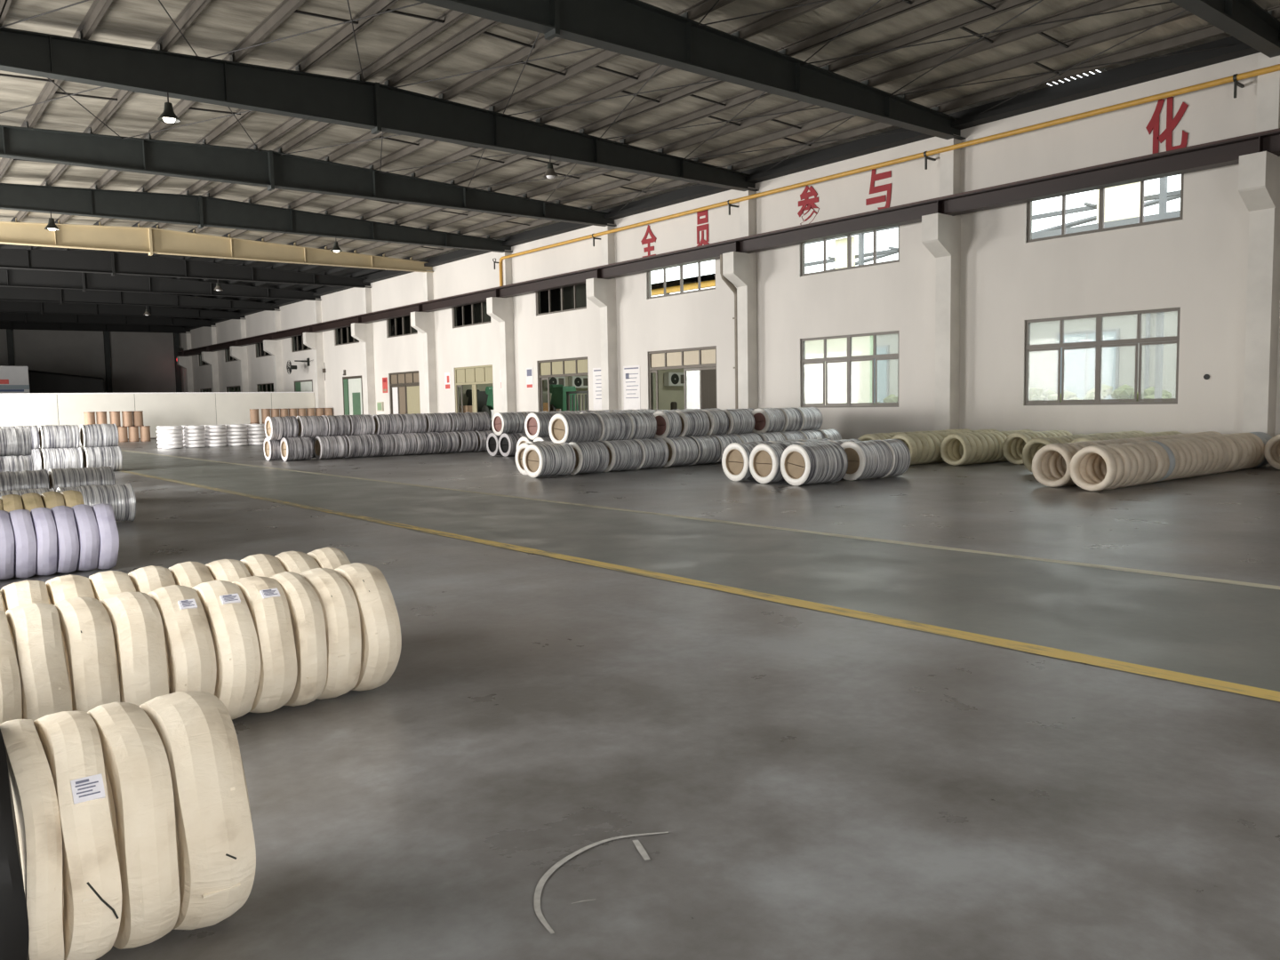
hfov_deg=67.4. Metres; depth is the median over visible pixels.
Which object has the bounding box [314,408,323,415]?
drum
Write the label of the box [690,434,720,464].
coil
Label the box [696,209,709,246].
chinese character
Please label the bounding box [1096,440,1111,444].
ring
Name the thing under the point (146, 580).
coil
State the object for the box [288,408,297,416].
drum
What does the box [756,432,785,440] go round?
coil
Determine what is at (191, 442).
ring
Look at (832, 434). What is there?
coil
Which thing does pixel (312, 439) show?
coil
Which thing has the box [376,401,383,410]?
switch box
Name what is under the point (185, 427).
ring
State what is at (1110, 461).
ring
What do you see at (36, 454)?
coil
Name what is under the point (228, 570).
coil
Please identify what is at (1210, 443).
ring
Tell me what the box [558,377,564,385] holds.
vent
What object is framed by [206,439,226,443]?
ring
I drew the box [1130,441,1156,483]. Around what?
ring
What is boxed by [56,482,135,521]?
coil
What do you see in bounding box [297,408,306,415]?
drum
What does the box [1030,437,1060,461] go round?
ring
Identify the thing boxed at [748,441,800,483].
coil
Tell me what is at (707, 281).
girder
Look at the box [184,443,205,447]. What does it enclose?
ring
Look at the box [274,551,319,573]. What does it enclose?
coil
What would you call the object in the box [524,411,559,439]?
coil
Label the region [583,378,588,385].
vent
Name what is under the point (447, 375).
poster
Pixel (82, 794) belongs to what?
print
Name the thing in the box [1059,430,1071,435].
ring
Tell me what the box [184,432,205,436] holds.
ring
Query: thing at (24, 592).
coil
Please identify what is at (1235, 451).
ring
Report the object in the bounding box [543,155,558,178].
lamp
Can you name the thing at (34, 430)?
coil
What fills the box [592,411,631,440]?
coil
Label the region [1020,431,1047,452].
ring
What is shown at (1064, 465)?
ring
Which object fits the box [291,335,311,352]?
window
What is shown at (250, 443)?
ring
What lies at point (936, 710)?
floor
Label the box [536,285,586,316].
window
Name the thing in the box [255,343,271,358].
window
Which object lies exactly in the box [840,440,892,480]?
coil
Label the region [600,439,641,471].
coil
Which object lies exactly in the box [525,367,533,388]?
poster
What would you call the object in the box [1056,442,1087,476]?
ring
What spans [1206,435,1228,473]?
ring
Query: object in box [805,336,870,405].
wall
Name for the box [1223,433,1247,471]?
ring
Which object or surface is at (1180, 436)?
ring
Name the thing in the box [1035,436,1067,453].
ring
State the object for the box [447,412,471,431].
coil
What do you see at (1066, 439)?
ring
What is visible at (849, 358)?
window
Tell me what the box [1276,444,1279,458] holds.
ring
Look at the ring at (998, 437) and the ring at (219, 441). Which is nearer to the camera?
the ring at (998, 437)
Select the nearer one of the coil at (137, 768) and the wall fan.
the coil at (137, 768)
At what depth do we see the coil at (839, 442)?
18.72 m
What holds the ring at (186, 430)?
on the ring at (186, 434)
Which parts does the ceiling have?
stiffener plate, sag rod, splice plate, bracing rod, stiffener plate, bracing rod, splice plate, splice plate, bracing rod, sag rod, stiffener plate, splice plate, stiffener plate, splice plate, bracing rod, bracing rod, splice plate, sag rod, stiffener plate, stiffener plate, bracing rod, splice plate, stiffener plate, bracing rod, sag rod, bracing rod, bracing rod, stiffener plate, stiffener plate, splice plate, bracing rod, sag rod, sag rod, sag rod, sag rod, bracing rod, sag rod, stiffener plate, bracing rod, sag rod, bracing rod, stiffener plate, sag rod, sag rod, bracing rod, bracing rod, sag rod, sag rod, stiffener plate, splice plate, bracing rod, sag rod, stiffener plate, bracing rod, sag rod, sag rod, bracing rod, bracing rod, sag rod, bracing rod, sag rod, stiffener plate, stiffener plate, sag rod, bracing rod, bracing rod, bracing rod, sag rod, bracing rod, sag rod, sag rod, bracing rod, stiffener plate, bracing rod, bracing rod, stiffener plate, sag rod, bracing rod, sag rod, sag rod, bracing rod, sag rod, sag rod, bracing rod, bracing rod, stiffener plate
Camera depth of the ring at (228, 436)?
41.19 m
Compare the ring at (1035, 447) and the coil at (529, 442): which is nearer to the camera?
the ring at (1035, 447)
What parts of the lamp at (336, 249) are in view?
lamp shade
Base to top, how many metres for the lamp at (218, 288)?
0.610 m
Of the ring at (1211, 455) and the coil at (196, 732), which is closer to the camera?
the coil at (196, 732)
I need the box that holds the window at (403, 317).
[386,315,417,338]
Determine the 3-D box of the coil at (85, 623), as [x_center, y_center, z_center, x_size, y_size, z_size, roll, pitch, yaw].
[-2.505,0.866,4.322,0.183,0.680,0.680,-5,6,-39]
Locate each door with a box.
[294,379,312,391]
[342,375,363,415]
[389,370,420,414]
[455,364,494,413]
[537,356,589,411]
[648,345,717,409]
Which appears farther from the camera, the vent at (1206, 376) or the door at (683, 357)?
the door at (683, 357)
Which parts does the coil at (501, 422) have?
core plate, core plate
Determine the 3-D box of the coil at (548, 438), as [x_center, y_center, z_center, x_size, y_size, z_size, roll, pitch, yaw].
[-2.294,-0.775,24.845,0.812,0.708,0.708,-5,6,-41]
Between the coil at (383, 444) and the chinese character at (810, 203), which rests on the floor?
the coil at (383, 444)
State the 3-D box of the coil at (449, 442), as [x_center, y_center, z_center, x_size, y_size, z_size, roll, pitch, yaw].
[-6.389,-1.232,31.538,0.692,0.708,0.710,-5,6,-38]
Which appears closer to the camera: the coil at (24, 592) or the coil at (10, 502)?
the coil at (24, 592)
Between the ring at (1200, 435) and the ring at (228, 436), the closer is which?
the ring at (1200, 435)
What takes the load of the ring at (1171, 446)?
on the floor
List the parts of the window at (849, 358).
sash, sash, sash, sash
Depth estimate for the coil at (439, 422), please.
31.42 m
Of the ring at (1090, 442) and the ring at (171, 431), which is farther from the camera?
the ring at (171, 431)
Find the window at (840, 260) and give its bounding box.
[804,225,898,270]
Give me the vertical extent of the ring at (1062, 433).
0.718 m
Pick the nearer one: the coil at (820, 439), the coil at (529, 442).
the coil at (820, 439)
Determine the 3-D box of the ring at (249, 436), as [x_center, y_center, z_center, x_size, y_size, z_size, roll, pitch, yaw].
[-16.784,-1.916,42.066,0.816,0.148,0.818,-3,5,-19]
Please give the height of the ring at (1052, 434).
0.718 m
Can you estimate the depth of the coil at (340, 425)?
29.37 m
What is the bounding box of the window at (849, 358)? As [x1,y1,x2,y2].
[800,330,899,407]
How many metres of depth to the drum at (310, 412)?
57.62 m
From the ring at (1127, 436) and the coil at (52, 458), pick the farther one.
the coil at (52, 458)
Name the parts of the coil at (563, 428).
core plate, core plate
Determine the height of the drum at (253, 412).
0.800 m
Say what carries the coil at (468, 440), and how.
on the floor
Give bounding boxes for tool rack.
[566,391,588,410]
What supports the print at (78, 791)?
on the coil at (70, 740)
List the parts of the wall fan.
motor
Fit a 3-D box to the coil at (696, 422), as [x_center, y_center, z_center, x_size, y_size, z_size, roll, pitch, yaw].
[1.194,-1.368,23.654,0.812,0.708,0.708,-5,6,-43]
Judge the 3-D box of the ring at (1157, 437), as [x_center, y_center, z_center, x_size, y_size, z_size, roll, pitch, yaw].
[9.770,-0.474,18.306,0.211,0.718,0.718,-4,6,-37]
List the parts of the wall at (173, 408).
wall panel, wall panel, rail, wall panel, wall panel, wall panel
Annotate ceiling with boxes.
[0,0,1279,333]
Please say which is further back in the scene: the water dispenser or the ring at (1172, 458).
the water dispenser
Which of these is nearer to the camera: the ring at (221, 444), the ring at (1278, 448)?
the ring at (1278, 448)
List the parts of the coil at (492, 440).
core plate, core plate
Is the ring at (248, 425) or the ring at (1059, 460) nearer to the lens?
the ring at (1059, 460)
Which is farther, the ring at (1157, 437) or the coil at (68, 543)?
the ring at (1157, 437)
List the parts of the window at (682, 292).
sill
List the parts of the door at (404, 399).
panel, pane, panel, pane, panel, pane, panel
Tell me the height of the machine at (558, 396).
2.450 m
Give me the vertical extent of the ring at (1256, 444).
0.719 m
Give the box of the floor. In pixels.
[0,437,1279,959]
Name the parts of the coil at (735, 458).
core plate, core plate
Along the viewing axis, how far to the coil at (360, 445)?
29.45 m
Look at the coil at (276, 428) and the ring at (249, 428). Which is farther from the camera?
the ring at (249, 428)
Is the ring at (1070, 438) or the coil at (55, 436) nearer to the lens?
the ring at (1070, 438)
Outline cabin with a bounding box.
[0,365,29,393]
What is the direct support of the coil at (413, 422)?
on the coil at (427, 443)
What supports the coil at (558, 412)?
on the coil
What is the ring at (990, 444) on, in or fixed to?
on the floor
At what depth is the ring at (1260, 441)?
18.88 m
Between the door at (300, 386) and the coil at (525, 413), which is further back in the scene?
the door at (300, 386)
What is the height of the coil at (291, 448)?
0.708 m
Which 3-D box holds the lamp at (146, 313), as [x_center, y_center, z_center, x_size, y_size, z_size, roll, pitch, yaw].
[-30.656,-10.512,59.665,0.430,0.610,0.430,-5,6,-39]
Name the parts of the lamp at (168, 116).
lamp shade, bulb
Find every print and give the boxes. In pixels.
[75,778,88,783]
[75,780,98,787]
[76,789,92,794]
[77,784,95,790]
[79,791,100,797]
[527,368,531,375]
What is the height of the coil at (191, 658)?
0.681 m
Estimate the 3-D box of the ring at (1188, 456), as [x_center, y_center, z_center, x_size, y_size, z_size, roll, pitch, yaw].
[9.322,-0.361,16.905,0.207,0.720,0.716,-5,7,-40]
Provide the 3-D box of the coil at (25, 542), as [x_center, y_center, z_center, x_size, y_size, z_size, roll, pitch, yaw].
[-5.705,0.588,8.856,0.168,0.640,0.642,-5,6,-39]
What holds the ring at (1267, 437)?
on the floor
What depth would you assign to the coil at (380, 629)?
4.90 m
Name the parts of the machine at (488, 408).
motor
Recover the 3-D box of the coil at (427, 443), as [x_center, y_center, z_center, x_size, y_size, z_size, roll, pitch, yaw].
[-6.985,-1.184,31.069,0.775,0.708,0.711,-5,6,-38]
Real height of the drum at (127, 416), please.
0.800 m
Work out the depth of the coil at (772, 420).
25.46 m
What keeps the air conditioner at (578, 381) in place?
attached to the wall at (545, 390)
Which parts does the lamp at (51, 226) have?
lamp shade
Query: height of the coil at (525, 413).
0.709 m
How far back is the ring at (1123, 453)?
15.25 m
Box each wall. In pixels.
[0,328,184,392]
[0,392,315,439]
[176,52,1279,466]
[200,336,872,402]
[202,283,586,364]
[458,367,493,405]
[542,359,588,410]
[652,349,715,409]
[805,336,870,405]
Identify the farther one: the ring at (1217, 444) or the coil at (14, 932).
the ring at (1217, 444)
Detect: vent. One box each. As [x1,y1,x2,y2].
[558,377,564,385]
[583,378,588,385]
[680,375,684,383]
[1203,374,1209,379]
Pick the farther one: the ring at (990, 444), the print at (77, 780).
the ring at (990, 444)
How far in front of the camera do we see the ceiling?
23.76 m
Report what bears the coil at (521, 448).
on the floor
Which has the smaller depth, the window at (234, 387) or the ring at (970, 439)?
the ring at (970, 439)
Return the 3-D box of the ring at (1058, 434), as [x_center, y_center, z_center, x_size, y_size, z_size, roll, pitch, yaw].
[9.553,-0.789,22.299,0.209,0.718,0.717,-5,6,-39]
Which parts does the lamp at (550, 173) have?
bulb, lamp shade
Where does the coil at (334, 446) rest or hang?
on the floor
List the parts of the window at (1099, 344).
sash, sash, sash, sash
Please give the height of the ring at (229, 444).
0.148 m
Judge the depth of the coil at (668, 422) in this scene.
22.93 m
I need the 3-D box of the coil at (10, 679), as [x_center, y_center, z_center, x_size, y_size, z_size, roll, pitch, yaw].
[-2.767,0.893,4.076,0.174,0.681,0.682,-5,6,-39]
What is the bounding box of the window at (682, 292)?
[646,259,715,300]
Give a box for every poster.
[382,377,387,392]
[444,372,450,389]
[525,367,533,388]
[592,368,601,409]
[623,365,640,409]
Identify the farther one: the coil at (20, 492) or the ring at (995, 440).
the ring at (995, 440)
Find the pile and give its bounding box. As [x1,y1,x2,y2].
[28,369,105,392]
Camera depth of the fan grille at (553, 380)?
43.88 m
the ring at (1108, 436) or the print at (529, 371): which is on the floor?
the ring at (1108, 436)
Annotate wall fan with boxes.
[286,358,312,374]
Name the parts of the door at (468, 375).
panel, panel, pane, panel, panel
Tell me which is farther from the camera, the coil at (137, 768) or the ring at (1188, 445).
the ring at (1188, 445)
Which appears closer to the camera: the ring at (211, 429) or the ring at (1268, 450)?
the ring at (1268, 450)
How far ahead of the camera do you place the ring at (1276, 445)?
18.85 m
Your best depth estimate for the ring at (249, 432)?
41.73 m
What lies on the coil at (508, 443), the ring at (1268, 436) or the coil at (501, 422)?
the coil at (501, 422)
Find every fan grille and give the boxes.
[549,376,557,384]
[574,377,582,386]
[671,373,679,383]
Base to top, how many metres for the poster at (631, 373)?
1.650 m
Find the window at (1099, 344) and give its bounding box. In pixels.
[1024,307,1180,405]
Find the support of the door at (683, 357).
in the wall at (963, 290)
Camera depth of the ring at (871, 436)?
22.14 m
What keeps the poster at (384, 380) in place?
attached to the wall at (963, 290)
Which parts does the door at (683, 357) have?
panel, panel, panel, panel, pane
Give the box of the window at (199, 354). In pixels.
[198,353,209,366]
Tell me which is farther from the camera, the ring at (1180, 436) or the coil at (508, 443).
the coil at (508, 443)
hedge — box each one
[877,393,897,402]
[1029,384,1172,402]
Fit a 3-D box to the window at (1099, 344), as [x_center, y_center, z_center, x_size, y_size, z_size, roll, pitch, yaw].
[10.852,-2.848,22.709,0.110,2.130,3.640,-5,6,-39]
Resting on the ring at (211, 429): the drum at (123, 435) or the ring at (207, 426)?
the ring at (207, 426)
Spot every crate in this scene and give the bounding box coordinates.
[459,405,472,412]
[543,402,548,411]
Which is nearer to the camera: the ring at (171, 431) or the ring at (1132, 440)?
the ring at (1132, 440)
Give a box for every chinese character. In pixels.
[640,224,656,256]
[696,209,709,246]
[797,185,819,223]
[865,168,891,209]
[1145,96,1188,153]
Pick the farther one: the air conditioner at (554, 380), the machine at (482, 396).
the machine at (482, 396)
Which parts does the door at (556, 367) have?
panel, panel, panel, panel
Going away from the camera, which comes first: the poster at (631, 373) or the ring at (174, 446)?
the poster at (631, 373)
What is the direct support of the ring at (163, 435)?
on the ring at (164, 438)
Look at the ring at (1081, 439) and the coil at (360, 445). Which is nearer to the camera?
the ring at (1081, 439)
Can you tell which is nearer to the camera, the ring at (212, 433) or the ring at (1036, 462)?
the ring at (1036, 462)
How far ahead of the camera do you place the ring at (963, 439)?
21.32 m
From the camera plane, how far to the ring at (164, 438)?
39.61 m
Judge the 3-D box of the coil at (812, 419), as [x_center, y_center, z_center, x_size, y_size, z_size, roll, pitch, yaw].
[4.554,-1.673,26.752,0.852,0.708,0.708,-5,6,-43]
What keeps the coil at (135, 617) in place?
on the floor
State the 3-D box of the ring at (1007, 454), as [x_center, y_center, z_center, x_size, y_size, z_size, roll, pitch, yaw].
[8.453,-0.705,21.423,0.212,0.716,0.720,-5,6,-38]
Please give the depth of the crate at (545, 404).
42.09 m
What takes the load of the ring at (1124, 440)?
on the floor
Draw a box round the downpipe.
[720,254,737,408]
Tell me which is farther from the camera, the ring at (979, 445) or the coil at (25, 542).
the ring at (979, 445)
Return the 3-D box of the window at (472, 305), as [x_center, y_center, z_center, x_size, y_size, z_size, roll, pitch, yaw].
[-7.890,-7.935,45.080,0.170,1.410,3.640,-5,6,-39]
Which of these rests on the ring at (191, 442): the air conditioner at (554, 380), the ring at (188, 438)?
the ring at (188, 438)
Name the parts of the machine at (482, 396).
motor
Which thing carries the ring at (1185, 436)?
on the floor
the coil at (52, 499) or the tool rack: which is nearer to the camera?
the coil at (52, 499)
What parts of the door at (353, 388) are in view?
vision panel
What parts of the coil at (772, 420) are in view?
core plate, core plate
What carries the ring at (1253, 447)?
on the floor
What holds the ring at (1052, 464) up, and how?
on the floor
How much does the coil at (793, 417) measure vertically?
0.709 m
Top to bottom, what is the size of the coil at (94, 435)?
0.658 m
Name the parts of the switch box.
box door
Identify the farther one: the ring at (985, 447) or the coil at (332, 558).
the ring at (985, 447)
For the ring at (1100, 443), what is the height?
0.715 m
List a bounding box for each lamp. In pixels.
[44,211,59,231]
[144,309,151,315]
[157,91,180,123]
[214,283,223,291]
[330,236,342,252]
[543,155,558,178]
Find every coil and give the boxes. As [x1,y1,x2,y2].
[0,425,39,449]
[0,427,31,456]
[0,454,33,471]
[0,468,49,491]
[0,487,55,496]
[0,494,23,512]
[0,498,2,510]
[0,510,14,579]
[0,580,50,611]
[0,590,5,611]
[0,610,22,724]
[0,719,63,959]
[0,728,29,959]
[5,603,71,722]
[8,509,36,578]
[20,492,44,511]
[30,507,56,575]
[31,448,41,470]
[33,711,121,959]
[38,424,79,449]
[40,447,83,471]
[40,490,64,509]
[45,574,95,604]
[48,465,115,491]
[50,505,79,573]
[53,596,119,712]
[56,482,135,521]
[59,489,84,507]
[72,504,99,570]
[79,423,118,448]
[82,445,122,471]
[87,702,180,949]
[88,570,135,600]
[91,503,119,569]
[99,592,169,706]
[128,565,175,593]
[139,691,255,929]
[147,584,216,695]
[168,560,214,587]
[192,579,260,719]
[205,559,250,582]
[232,576,297,713]
[240,553,285,577]
[263,437,282,460]
[264,416,298,439]
[269,571,327,706]
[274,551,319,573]
[280,436,312,461]
[296,415,327,438]
[298,568,361,699]
[307,546,350,569]
[310,438,315,458]
[313,435,347,459]
[324,415,350,436]
[334,562,401,690]
[344,434,371,457]
[347,414,375,435]
[368,433,394,456]
[372,413,401,434]
[390,432,416,455]
[398,413,426,433]
[412,432,439,455]
[423,412,451,432]
[435,431,459,453]
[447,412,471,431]
[456,431,478,452]
[468,411,490,431]
[474,430,493,451]
[486,432,501,455]
[491,411,525,435]
[498,432,527,456]
[515,441,553,475]
[516,436,533,448]
[520,411,545,432]
[522,442,575,478]
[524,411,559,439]
[525,440,551,443]
[532,436,551,441]
[548,412,601,443]
[558,411,584,413]
[567,410,590,412]
[568,440,609,474]
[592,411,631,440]
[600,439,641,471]
[623,411,656,439]
[631,408,650,410]
[633,437,668,469]
[653,410,681,438]
[661,436,698,467]
[674,409,709,436]
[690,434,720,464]
[701,408,729,435]
[711,433,742,463]
[721,440,772,481]
[722,408,754,434]
[734,432,763,443]
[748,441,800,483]
[752,408,785,432]
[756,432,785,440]
[768,439,802,443]
[777,407,802,431]
[779,430,806,439]
[779,442,847,486]
[793,407,823,430]
[796,429,824,439]
[796,440,831,444]
[798,438,831,441]
[816,428,841,439]
[826,439,860,445]
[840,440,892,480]
[880,439,910,478]
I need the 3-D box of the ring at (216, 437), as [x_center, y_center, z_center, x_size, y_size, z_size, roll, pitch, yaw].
[-18.096,-1.810,41.013,0.818,0.148,0.816,1,5,20]
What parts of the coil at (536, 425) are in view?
core plate, core plate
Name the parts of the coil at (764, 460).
core plate, core plate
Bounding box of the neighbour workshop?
[876,311,1177,402]
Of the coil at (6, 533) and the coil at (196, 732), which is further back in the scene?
the coil at (6, 533)
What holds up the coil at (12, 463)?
on the floor
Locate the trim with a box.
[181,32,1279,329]
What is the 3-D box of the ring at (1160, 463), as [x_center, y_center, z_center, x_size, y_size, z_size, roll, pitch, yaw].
[8.422,-0.282,16.154,0.208,0.718,0.716,-5,6,-40]
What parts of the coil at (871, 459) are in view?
core plate, core plate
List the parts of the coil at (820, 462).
core plate, core plate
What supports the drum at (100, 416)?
on the drum
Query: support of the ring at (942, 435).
on the floor
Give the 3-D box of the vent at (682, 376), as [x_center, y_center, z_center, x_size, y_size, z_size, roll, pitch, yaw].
[1.756,-4.086,38.894,0.300,0.350,0.015,-5,6,-39]
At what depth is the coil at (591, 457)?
20.76 m
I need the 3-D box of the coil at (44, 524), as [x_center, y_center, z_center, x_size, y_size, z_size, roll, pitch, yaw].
[-5.574,0.576,8.959,0.169,0.640,0.642,-5,6,-39]
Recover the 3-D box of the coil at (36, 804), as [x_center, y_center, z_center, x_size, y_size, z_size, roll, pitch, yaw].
[-1.667,0.992,2.608,0.094,0.676,0.678,-5,6,-39]
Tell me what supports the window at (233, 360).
in the wall at (963, 290)
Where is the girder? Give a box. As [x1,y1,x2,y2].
[651,273,715,295]
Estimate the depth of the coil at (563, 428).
20.99 m
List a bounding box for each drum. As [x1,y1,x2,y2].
[83,411,95,424]
[95,411,107,423]
[109,411,120,426]
[117,426,127,442]
[121,411,133,426]
[128,426,139,441]
[132,410,143,426]
[139,425,151,441]
[249,408,259,423]
[261,408,270,423]
[270,408,279,416]
[279,408,288,416]
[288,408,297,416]
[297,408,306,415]
[305,408,314,415]
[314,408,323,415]
[323,408,332,415]
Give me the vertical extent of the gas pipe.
1.276 m
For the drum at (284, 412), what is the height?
0.800 m
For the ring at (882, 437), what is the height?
0.716 m
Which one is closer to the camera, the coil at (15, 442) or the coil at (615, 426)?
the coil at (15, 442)
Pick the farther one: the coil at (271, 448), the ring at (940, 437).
the coil at (271, 448)
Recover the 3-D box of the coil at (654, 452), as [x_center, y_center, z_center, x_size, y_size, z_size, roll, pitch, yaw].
[0.156,-0.614,22.248,0.772,0.708,0.708,-5,6,-43]
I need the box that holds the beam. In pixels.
[176,128,1279,356]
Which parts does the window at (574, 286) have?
sill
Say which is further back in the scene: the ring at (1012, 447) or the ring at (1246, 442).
the ring at (1012, 447)
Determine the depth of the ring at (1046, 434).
21.83 m
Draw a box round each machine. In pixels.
[465,389,487,412]
[480,386,494,431]
[549,384,578,411]
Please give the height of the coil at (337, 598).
0.680 m
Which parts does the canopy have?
cream panel, post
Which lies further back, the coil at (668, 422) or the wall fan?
the wall fan
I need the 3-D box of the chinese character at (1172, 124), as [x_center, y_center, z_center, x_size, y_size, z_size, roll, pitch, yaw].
[11.590,-7.767,21.120,0.024,1.300,0.880,-5,6,-39]
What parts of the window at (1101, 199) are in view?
sill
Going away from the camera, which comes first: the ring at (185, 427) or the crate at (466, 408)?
the ring at (185, 427)
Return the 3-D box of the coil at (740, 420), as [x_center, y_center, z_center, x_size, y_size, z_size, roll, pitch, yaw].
[2.426,-1.480,24.791,0.852,0.708,0.709,-5,6,-43]
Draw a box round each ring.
[157,444,173,447]
[160,425,183,430]
[160,429,183,433]
[160,433,183,437]
[161,437,183,440]
[161,440,183,444]
[161,444,183,448]
[184,425,205,429]
[184,429,205,432]
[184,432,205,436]
[184,436,205,440]
[184,440,205,444]
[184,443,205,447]
[205,424,226,428]
[205,428,226,431]
[205,432,226,435]
[205,442,226,447]
[206,435,226,439]
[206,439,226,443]
[226,424,247,428]
[226,427,246,431]
[226,431,247,435]
[226,435,247,439]
[226,438,247,442]
[227,441,247,446]
[247,424,264,427]
[247,427,264,431]
[247,431,265,434]
[247,434,266,438]
[247,438,264,441]
[248,441,263,445]
[858,433,880,440]
[865,433,886,440]
[878,432,891,439]
[891,433,917,463]
[899,433,922,464]
[903,432,928,464]
[907,432,935,463]
[923,432,941,463]
[928,432,943,463]
[936,432,947,462]
[940,433,971,465]
[947,433,976,465]
[952,432,983,464]
[958,432,988,463]
[977,432,994,463]
[979,432,999,463]
[988,432,1004,462]
[991,431,1007,462]
[999,431,1010,461]
[1002,432,1031,464]
[1009,432,1036,459]
[1016,432,1041,458]
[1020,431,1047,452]
[1022,437,1054,472]
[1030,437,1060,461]
[1032,443,1072,487]
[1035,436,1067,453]
[1038,431,1052,437]
[1041,443,1077,486]
[1043,431,1057,436]
[1048,443,1082,485]
[1049,430,1062,436]
[1052,430,1067,435]
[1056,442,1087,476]
[1058,436,1071,443]
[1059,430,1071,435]
[1059,435,1075,440]
[1062,441,1092,471]
[1068,434,1079,439]
[1069,445,1117,491]
[1070,437,1094,443]
[1079,445,1124,489]
[1083,440,1099,445]
[1086,445,1131,489]
[1091,440,1106,445]
[1092,443,1138,487]
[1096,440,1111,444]
[1099,443,1143,487]
[1104,435,1117,439]
[1104,440,1119,444]
[1109,439,1125,443]
[1118,438,1130,442]
[1120,434,1134,438]
[1122,438,1136,442]
[1123,442,1151,486]
[1129,438,1143,441]
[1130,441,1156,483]
[1135,441,1164,484]
[1141,436,1158,440]
[1144,440,1169,483]
[1151,436,1164,439]
[1151,440,1175,481]
[1154,432,1169,435]
[1154,440,1180,481]
[1162,439,1186,480]
[1165,439,1191,479]
[1169,434,1185,438]
[1172,438,1197,479]
[1176,433,1190,438]
[1179,438,1203,478]
[1184,438,1207,477]
[1186,437,1214,476]
[1191,432,1205,436]
[1195,437,1218,476]
[1198,436,1223,475]
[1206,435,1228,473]
[1208,435,1231,473]
[1215,434,1238,472]
[1220,434,1242,471]
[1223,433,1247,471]
[1230,433,1255,469]
[1232,434,1252,471]
[1235,432,1261,468]
[1244,432,1264,468]
[1249,432,1270,467]
[1250,432,1267,468]
[1259,432,1271,465]
[1264,434,1279,469]
[1272,440,1279,462]
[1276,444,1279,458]
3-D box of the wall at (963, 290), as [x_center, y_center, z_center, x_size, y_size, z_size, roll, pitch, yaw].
[-9.317,-6.231,46.247,1.300,8.460,97.800,-5,6,-39]
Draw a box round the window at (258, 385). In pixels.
[256,383,273,391]
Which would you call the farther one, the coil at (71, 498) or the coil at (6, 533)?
the coil at (71, 498)
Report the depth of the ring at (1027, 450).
18.79 m
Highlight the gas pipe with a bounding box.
[492,64,1279,286]
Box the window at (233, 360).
[224,348,238,362]
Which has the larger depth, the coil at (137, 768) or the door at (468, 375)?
the door at (468, 375)
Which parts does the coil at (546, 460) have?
core plate, core plate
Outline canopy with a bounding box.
[1032,176,1180,398]
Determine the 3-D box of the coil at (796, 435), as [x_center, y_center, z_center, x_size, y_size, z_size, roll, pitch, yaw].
[3.951,-0.959,25.749,0.822,0.708,0.708,-5,6,-43]
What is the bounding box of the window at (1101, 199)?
[1024,173,1183,243]
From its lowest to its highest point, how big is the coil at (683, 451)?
0.708 m
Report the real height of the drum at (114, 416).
0.800 m
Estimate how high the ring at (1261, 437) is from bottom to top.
0.716 m
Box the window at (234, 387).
[226,385,239,391]
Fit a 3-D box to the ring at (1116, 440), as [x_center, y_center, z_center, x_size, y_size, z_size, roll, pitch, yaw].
[8.508,-0.376,17.258,0.207,0.716,0.720,-5,6,-38]
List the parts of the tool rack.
rack post, rack post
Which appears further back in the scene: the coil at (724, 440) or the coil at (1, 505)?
the coil at (724, 440)
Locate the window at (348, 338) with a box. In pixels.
[334,327,359,346]
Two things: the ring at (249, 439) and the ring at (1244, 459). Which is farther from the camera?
the ring at (249, 439)
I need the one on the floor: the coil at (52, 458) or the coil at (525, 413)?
the coil at (52, 458)
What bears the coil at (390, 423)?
on the coil
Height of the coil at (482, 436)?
0.708 m
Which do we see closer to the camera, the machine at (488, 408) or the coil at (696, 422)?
the coil at (696, 422)
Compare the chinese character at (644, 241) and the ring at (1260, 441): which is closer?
the ring at (1260, 441)
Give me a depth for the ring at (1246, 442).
18.43 m
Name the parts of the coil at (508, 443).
core plate, core plate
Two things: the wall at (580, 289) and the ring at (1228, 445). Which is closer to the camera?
the ring at (1228, 445)
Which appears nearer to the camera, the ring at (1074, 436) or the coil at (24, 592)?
the coil at (24, 592)
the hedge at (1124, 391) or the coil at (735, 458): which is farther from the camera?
the hedge at (1124, 391)
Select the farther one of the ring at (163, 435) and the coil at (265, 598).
the ring at (163, 435)
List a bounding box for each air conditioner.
[544,376,565,388]
[568,376,588,388]
[664,372,687,385]
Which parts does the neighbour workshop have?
pane, pane, pane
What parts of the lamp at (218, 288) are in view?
lamp shade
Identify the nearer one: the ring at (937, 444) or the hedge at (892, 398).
the ring at (937, 444)
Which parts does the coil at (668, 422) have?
core plate, core plate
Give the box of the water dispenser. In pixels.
[670,401,677,409]
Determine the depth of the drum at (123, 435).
49.99 m
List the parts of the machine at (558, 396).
motor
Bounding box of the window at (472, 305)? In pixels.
[452,302,491,328]

